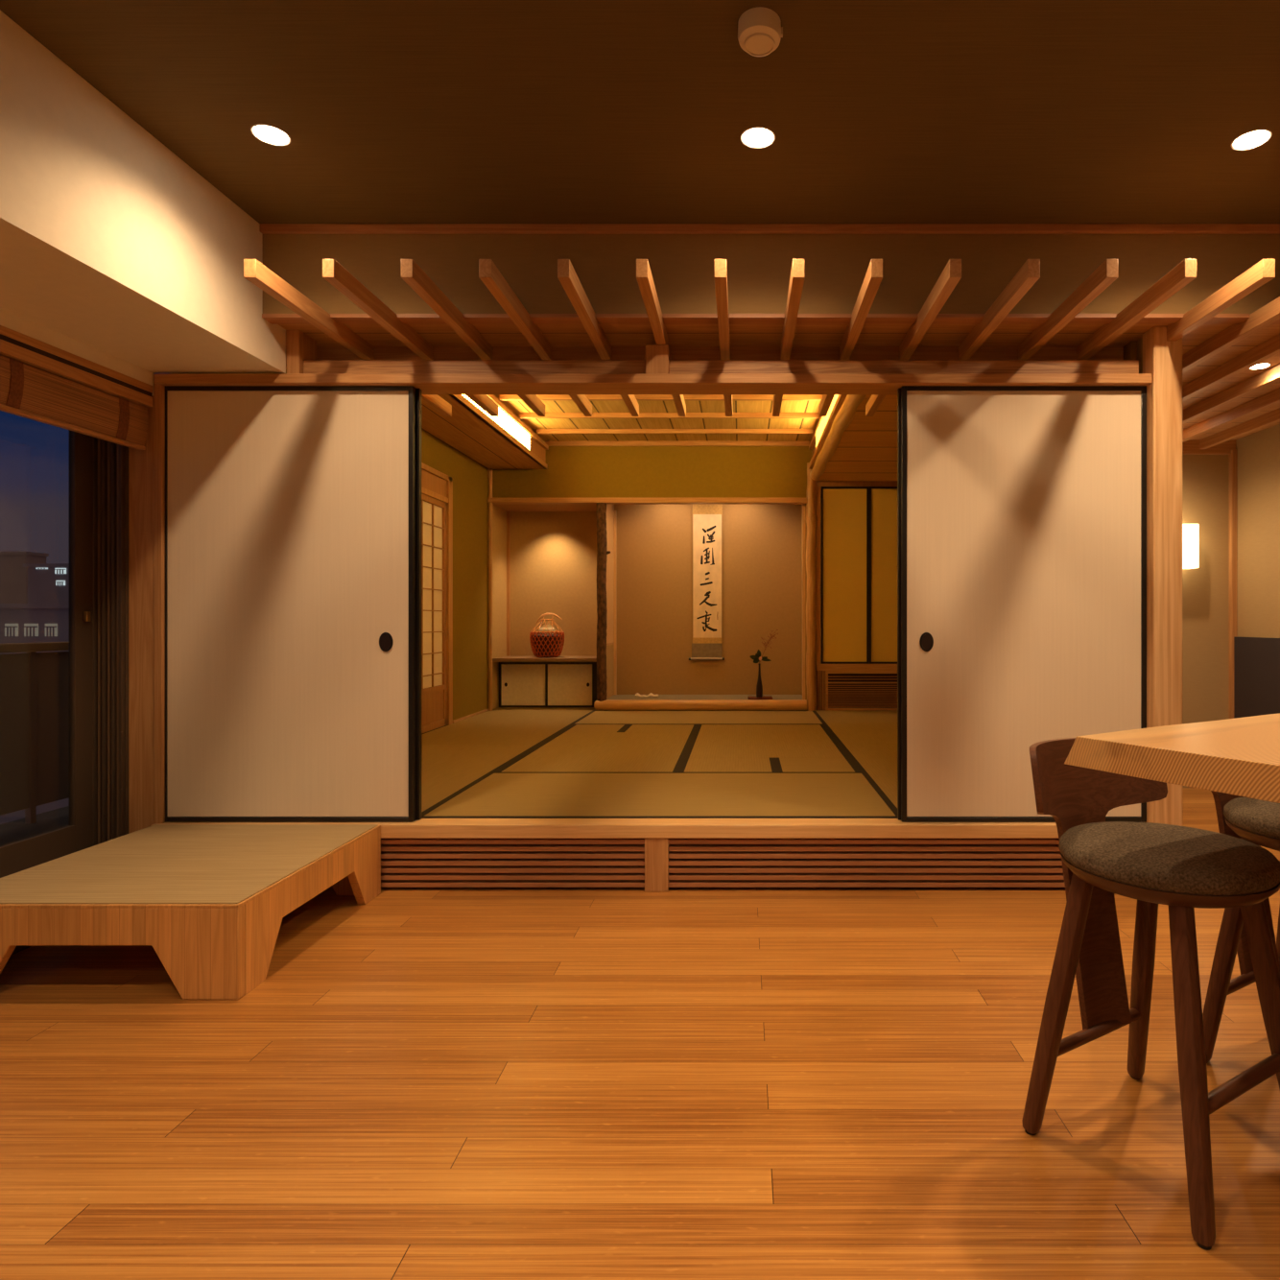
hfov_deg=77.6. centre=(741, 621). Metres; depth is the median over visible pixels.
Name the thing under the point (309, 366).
lintel beam
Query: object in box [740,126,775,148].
recessed light
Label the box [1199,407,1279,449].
rafter
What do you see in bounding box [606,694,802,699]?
floor
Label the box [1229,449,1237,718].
trim
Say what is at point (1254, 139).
recessed light
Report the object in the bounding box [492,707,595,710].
floor
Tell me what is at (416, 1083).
floor
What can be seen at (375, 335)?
ceiling
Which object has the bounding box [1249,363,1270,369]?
recessed light
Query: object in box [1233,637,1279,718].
trim
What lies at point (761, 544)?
wall
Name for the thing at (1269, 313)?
rafter
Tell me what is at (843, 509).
door
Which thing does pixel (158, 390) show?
trim
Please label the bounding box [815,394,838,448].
light
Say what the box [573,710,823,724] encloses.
mat
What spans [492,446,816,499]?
wall alcove header
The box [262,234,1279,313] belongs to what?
wall
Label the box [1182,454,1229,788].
wall
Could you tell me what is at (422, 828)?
sill
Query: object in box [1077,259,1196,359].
rafter
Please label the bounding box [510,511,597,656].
wall
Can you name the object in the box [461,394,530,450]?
light
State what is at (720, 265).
rafter
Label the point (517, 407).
ceiling
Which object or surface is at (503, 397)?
batten
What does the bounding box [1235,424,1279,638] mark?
wall
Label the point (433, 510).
door
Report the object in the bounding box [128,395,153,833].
wooden post
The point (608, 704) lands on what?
sill
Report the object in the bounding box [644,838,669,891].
post
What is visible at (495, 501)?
trim
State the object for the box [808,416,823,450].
trim
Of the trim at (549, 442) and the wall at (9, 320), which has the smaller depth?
the wall at (9, 320)
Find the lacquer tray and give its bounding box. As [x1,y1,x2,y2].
[747,696,772,699]
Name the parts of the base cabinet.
sliding door, sliding door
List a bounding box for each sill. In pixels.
[150,818,1144,838]
[593,699,806,710]
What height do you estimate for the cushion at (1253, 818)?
0.047 m
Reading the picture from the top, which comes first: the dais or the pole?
the pole
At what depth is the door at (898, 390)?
3.11 m
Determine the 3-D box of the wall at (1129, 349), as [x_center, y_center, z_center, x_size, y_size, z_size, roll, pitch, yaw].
[1.634,-0.115,5.110,0.112,2.320,3.980,0,0,0]
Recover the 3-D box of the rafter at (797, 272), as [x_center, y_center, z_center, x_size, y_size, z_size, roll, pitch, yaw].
[0.178,-1.107,3.304,0.038,0.058,1.671,0,0,0]
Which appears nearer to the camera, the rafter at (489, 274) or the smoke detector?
the smoke detector
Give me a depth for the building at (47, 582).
58.00 m
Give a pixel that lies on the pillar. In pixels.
(1162, 359)
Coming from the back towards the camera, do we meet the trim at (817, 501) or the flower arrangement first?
the flower arrangement
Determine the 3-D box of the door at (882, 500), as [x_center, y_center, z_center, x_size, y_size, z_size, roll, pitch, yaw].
[1.353,-0.413,7.015,0.448,1.573,0.030,0,0,0]
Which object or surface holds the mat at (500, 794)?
on the floor
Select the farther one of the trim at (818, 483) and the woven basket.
the woven basket
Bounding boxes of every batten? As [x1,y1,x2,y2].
[498,394,822,401]
[519,412,819,418]
[536,428,813,433]
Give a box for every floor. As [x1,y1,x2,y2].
[0,788,1279,1279]
[0,805,68,845]
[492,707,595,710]
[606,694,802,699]
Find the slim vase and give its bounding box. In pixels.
[756,663,762,697]
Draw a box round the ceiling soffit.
[0,10,285,373]
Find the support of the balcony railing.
on the floor at (15, 830)
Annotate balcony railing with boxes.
[0,641,68,824]
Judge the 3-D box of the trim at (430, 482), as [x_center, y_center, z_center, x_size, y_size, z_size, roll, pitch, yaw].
[-2.252,-1.005,5.098,0.015,0.130,1.795,0,0,0]
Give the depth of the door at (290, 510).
3.09 m
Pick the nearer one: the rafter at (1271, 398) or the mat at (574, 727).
the rafter at (1271, 398)
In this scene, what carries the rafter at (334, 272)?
attached to the wall at (322, 352)
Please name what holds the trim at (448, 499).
attached to the wall at (470, 483)
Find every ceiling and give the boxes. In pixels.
[0,0,1279,223]
[278,324,1279,439]
[421,394,546,469]
[494,504,596,511]
[495,394,820,440]
[818,394,897,480]
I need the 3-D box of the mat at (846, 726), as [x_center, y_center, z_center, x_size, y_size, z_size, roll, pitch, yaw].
[1.100,0.798,6.025,0.956,0.032,1.920,0,0,0]
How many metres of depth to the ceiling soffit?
2.32 m
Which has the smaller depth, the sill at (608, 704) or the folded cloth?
the sill at (608, 704)
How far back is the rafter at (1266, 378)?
3.81 m
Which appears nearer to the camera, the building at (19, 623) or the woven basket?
the woven basket
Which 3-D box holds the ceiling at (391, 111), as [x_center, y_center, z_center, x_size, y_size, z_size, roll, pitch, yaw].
[0.400,-1.514,0.180,5.600,0.100,5.560,0,0,0]
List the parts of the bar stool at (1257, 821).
leg, backrest, seat, rail, leg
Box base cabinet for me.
[492,656,597,707]
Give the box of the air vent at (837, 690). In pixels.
[817,670,897,710]
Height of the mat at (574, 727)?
0.032 m
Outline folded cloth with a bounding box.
[635,692,658,697]
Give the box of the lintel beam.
[303,359,1138,373]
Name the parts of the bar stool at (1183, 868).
leg, backrest, rail, leg, seat, leg, rail, leg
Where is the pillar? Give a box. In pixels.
[1142,326,1182,826]
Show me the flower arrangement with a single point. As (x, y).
(757, 657)
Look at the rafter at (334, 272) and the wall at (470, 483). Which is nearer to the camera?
the rafter at (334, 272)
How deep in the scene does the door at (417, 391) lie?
3.11 m
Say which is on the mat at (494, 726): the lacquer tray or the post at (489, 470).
the post at (489, 470)
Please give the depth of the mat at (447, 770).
4.31 m
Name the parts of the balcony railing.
smoked panel, railing post, handrail, smoked panel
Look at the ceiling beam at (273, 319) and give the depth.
2.94 m
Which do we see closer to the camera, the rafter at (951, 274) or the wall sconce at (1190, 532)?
the rafter at (951, 274)
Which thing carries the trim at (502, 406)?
attached to the wall at (538, 450)
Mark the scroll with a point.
(706, 645)
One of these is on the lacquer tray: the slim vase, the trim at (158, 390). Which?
the slim vase
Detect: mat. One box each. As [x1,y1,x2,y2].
[421,710,595,743]
[421,743,540,816]
[421,772,897,818]
[495,724,697,772]
[561,724,632,732]
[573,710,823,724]
[678,724,850,772]
[769,758,860,772]
[812,710,897,743]
[838,743,897,816]
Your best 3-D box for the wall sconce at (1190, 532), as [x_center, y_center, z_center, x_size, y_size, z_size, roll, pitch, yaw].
[2.700,-0.465,4.890,0.200,0.270,0.120,0,0,0]
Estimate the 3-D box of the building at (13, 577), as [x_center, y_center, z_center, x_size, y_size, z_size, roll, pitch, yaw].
[-65.311,5.502,68.900,7.597,23.086,2.200,0,0,0]
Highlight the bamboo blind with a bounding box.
[0,355,148,450]
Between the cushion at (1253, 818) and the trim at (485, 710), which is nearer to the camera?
the cushion at (1253, 818)
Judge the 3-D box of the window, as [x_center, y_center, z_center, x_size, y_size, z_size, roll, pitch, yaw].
[-2.473,0.080,0.738,0.175,1.930,4.675,0,0,0]
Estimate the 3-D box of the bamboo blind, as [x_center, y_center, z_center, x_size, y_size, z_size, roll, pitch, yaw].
[-2.314,-0.749,2.127,0.041,0.169,1.855,0,0,0]
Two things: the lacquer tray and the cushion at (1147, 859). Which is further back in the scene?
the lacquer tray
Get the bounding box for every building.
[0,551,48,603]
[0,603,68,824]
[23,563,68,603]
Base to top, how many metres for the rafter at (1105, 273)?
0.058 m
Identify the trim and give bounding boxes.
[0,325,152,392]
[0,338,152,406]
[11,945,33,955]
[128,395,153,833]
[153,375,165,824]
[259,223,1279,234]
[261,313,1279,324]
[421,462,452,724]
[421,469,446,497]
[450,394,547,469]
[452,709,488,722]
[486,394,548,450]
[487,497,807,504]
[506,511,510,656]
[545,440,810,446]
[613,510,616,694]
[802,503,805,699]
[808,394,847,469]
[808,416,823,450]
[815,486,820,663]
[815,663,897,670]
[816,480,897,486]
[1182,439,1235,454]
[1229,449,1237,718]
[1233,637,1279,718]
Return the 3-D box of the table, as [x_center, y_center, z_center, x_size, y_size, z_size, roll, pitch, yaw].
[1.755,0.625,1.615,2.200,0.840,0.882,0,0,-30]
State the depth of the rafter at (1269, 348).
3.41 m
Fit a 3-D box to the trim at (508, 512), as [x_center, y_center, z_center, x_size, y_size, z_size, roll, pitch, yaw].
[-2.228,-0.136,7.533,0.025,1.839,0.026,0,0,0]
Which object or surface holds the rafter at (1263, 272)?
attached to the wall at (1129, 349)
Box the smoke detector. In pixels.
[737,6,782,56]
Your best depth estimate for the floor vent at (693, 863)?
3.06 m
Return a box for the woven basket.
[529,613,564,657]
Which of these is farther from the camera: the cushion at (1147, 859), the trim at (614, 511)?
the trim at (614, 511)
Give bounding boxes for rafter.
[243,259,451,416]
[322,259,498,416]
[401,259,545,416]
[478,259,592,416]
[557,259,639,416]
[636,259,686,416]
[713,259,732,416]
[772,259,805,416]
[818,259,882,416]
[865,259,961,416]
[958,259,1040,359]
[1018,259,1117,359]
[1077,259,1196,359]
[1166,259,1275,341]
[1182,296,1279,373]
[1182,333,1279,402]
[1182,363,1279,424]
[1182,388,1279,442]
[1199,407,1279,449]
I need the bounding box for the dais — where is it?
[0,824,380,999]
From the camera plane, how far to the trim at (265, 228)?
2.90 m
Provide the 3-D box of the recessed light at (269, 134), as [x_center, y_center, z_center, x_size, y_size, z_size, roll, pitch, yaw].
[-1.415,-1.464,2.372,0.106,0.006,0.106,0,0,0]
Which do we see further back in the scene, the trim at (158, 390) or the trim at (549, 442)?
the trim at (549, 442)
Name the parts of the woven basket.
twig handle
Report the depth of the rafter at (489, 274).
2.79 m
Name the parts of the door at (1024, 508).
finger pull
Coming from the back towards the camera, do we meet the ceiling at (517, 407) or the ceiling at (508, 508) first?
the ceiling at (508, 508)
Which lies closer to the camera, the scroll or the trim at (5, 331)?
the trim at (5, 331)
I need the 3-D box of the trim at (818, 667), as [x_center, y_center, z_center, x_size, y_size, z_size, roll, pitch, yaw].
[1.119,0.404,7.015,0.918,0.062,0.050,0,0,0]
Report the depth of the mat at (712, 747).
4.98 m
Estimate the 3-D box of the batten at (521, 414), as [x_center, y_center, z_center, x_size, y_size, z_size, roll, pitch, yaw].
[-0.552,-1.577,6.036,2.295,0.036,0.032,0,0,0]
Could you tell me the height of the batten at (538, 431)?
0.036 m
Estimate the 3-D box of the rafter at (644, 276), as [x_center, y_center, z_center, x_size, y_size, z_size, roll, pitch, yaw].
[-0.312,-1.107,3.304,0.038,0.058,1.671,0,0,0]
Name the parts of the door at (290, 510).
finger pull, door head rail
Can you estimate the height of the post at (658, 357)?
0.118 m
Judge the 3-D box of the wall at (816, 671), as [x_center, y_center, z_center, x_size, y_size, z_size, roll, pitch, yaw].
[1.129,-0.245,7.070,0.938,2.059,0.060,0,0,0]
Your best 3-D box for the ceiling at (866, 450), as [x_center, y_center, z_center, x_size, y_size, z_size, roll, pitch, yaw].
[1.121,-1.260,5.150,0.953,0.030,3.700,0,0,0]
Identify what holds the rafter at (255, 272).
attached to the wall at (322, 352)
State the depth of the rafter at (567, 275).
2.79 m
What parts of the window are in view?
frame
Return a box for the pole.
[810,394,866,480]
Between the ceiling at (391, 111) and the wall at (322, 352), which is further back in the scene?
the wall at (322, 352)
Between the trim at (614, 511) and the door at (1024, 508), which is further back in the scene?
the trim at (614, 511)
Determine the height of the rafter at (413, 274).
0.058 m
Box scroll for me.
[688,504,724,660]
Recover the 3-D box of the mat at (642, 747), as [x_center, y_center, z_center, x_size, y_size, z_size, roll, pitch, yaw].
[-0.809,0.798,5.065,0.954,0.032,1.910,0,0,0]
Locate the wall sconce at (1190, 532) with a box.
[1182,523,1198,568]
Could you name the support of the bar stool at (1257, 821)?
on the floor at (416, 1083)
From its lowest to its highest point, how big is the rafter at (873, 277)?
0.058 m
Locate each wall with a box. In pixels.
[0,308,154,395]
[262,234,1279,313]
[285,330,1123,369]
[421,428,506,720]
[493,394,545,462]
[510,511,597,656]
[606,504,614,698]
[614,504,801,694]
[801,503,806,699]
[815,670,817,710]
[1123,337,1142,373]
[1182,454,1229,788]
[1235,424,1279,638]
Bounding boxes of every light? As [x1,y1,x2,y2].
[250,123,291,145]
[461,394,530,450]
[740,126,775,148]
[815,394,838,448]
[1231,129,1272,150]
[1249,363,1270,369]
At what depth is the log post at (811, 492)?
6.95 m
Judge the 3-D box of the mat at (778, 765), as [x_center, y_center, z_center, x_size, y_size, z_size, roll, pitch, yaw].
[0.390,0.798,4.327,0.464,0.032,0.435,0,0,0]
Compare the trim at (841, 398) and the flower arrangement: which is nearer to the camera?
the trim at (841, 398)
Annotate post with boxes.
[286,330,316,373]
[487,468,492,711]
[596,502,610,701]
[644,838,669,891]
[645,344,671,373]
[805,462,817,711]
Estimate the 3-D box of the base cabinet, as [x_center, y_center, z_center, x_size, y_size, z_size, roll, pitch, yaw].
[-1.760,0.555,7.298,0.951,0.458,0.485,0,0,0]
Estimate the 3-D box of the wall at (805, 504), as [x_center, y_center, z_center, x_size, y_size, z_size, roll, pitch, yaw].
[0.613,-0.310,7.260,0.094,2.189,0.480,0,0,0]
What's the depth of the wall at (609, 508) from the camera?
7.25 m
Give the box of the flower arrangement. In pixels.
[749,629,778,663]
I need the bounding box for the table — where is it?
[1064,712,1279,803]
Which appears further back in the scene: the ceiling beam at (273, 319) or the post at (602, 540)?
the post at (602, 540)
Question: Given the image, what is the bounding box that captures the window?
[0,429,128,877]
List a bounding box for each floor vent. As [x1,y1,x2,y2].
[330,838,644,887]
[668,838,1065,887]
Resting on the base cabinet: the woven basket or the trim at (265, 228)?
the woven basket
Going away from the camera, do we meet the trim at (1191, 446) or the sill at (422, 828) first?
the sill at (422, 828)
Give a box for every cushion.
[1058,821,1279,896]
[1223,796,1279,839]
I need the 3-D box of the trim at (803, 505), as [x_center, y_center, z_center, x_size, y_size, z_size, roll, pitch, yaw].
[0.553,-0.281,7.045,0.025,1.948,0.030,0,0,0]
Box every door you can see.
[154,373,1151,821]
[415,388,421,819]
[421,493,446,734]
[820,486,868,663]
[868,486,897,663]
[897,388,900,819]
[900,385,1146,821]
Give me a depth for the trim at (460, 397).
5.56 m
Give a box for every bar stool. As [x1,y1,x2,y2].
[1021,737,1279,1250]
[1202,790,1279,1063]
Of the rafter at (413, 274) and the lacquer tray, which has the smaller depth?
the rafter at (413, 274)
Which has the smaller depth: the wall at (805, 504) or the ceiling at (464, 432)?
the ceiling at (464, 432)
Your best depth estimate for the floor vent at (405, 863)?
3.06 m
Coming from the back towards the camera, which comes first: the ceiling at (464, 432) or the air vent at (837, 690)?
the air vent at (837, 690)
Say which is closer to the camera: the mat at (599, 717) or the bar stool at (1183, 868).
the bar stool at (1183, 868)
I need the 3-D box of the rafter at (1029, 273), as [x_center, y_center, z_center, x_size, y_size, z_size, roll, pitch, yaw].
[0.915,-1.107,3.304,0.038,0.058,1.671,0,0,0]
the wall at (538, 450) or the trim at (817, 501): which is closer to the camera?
the wall at (538, 450)
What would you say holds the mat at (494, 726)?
on the floor
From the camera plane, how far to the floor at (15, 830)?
3.96 m

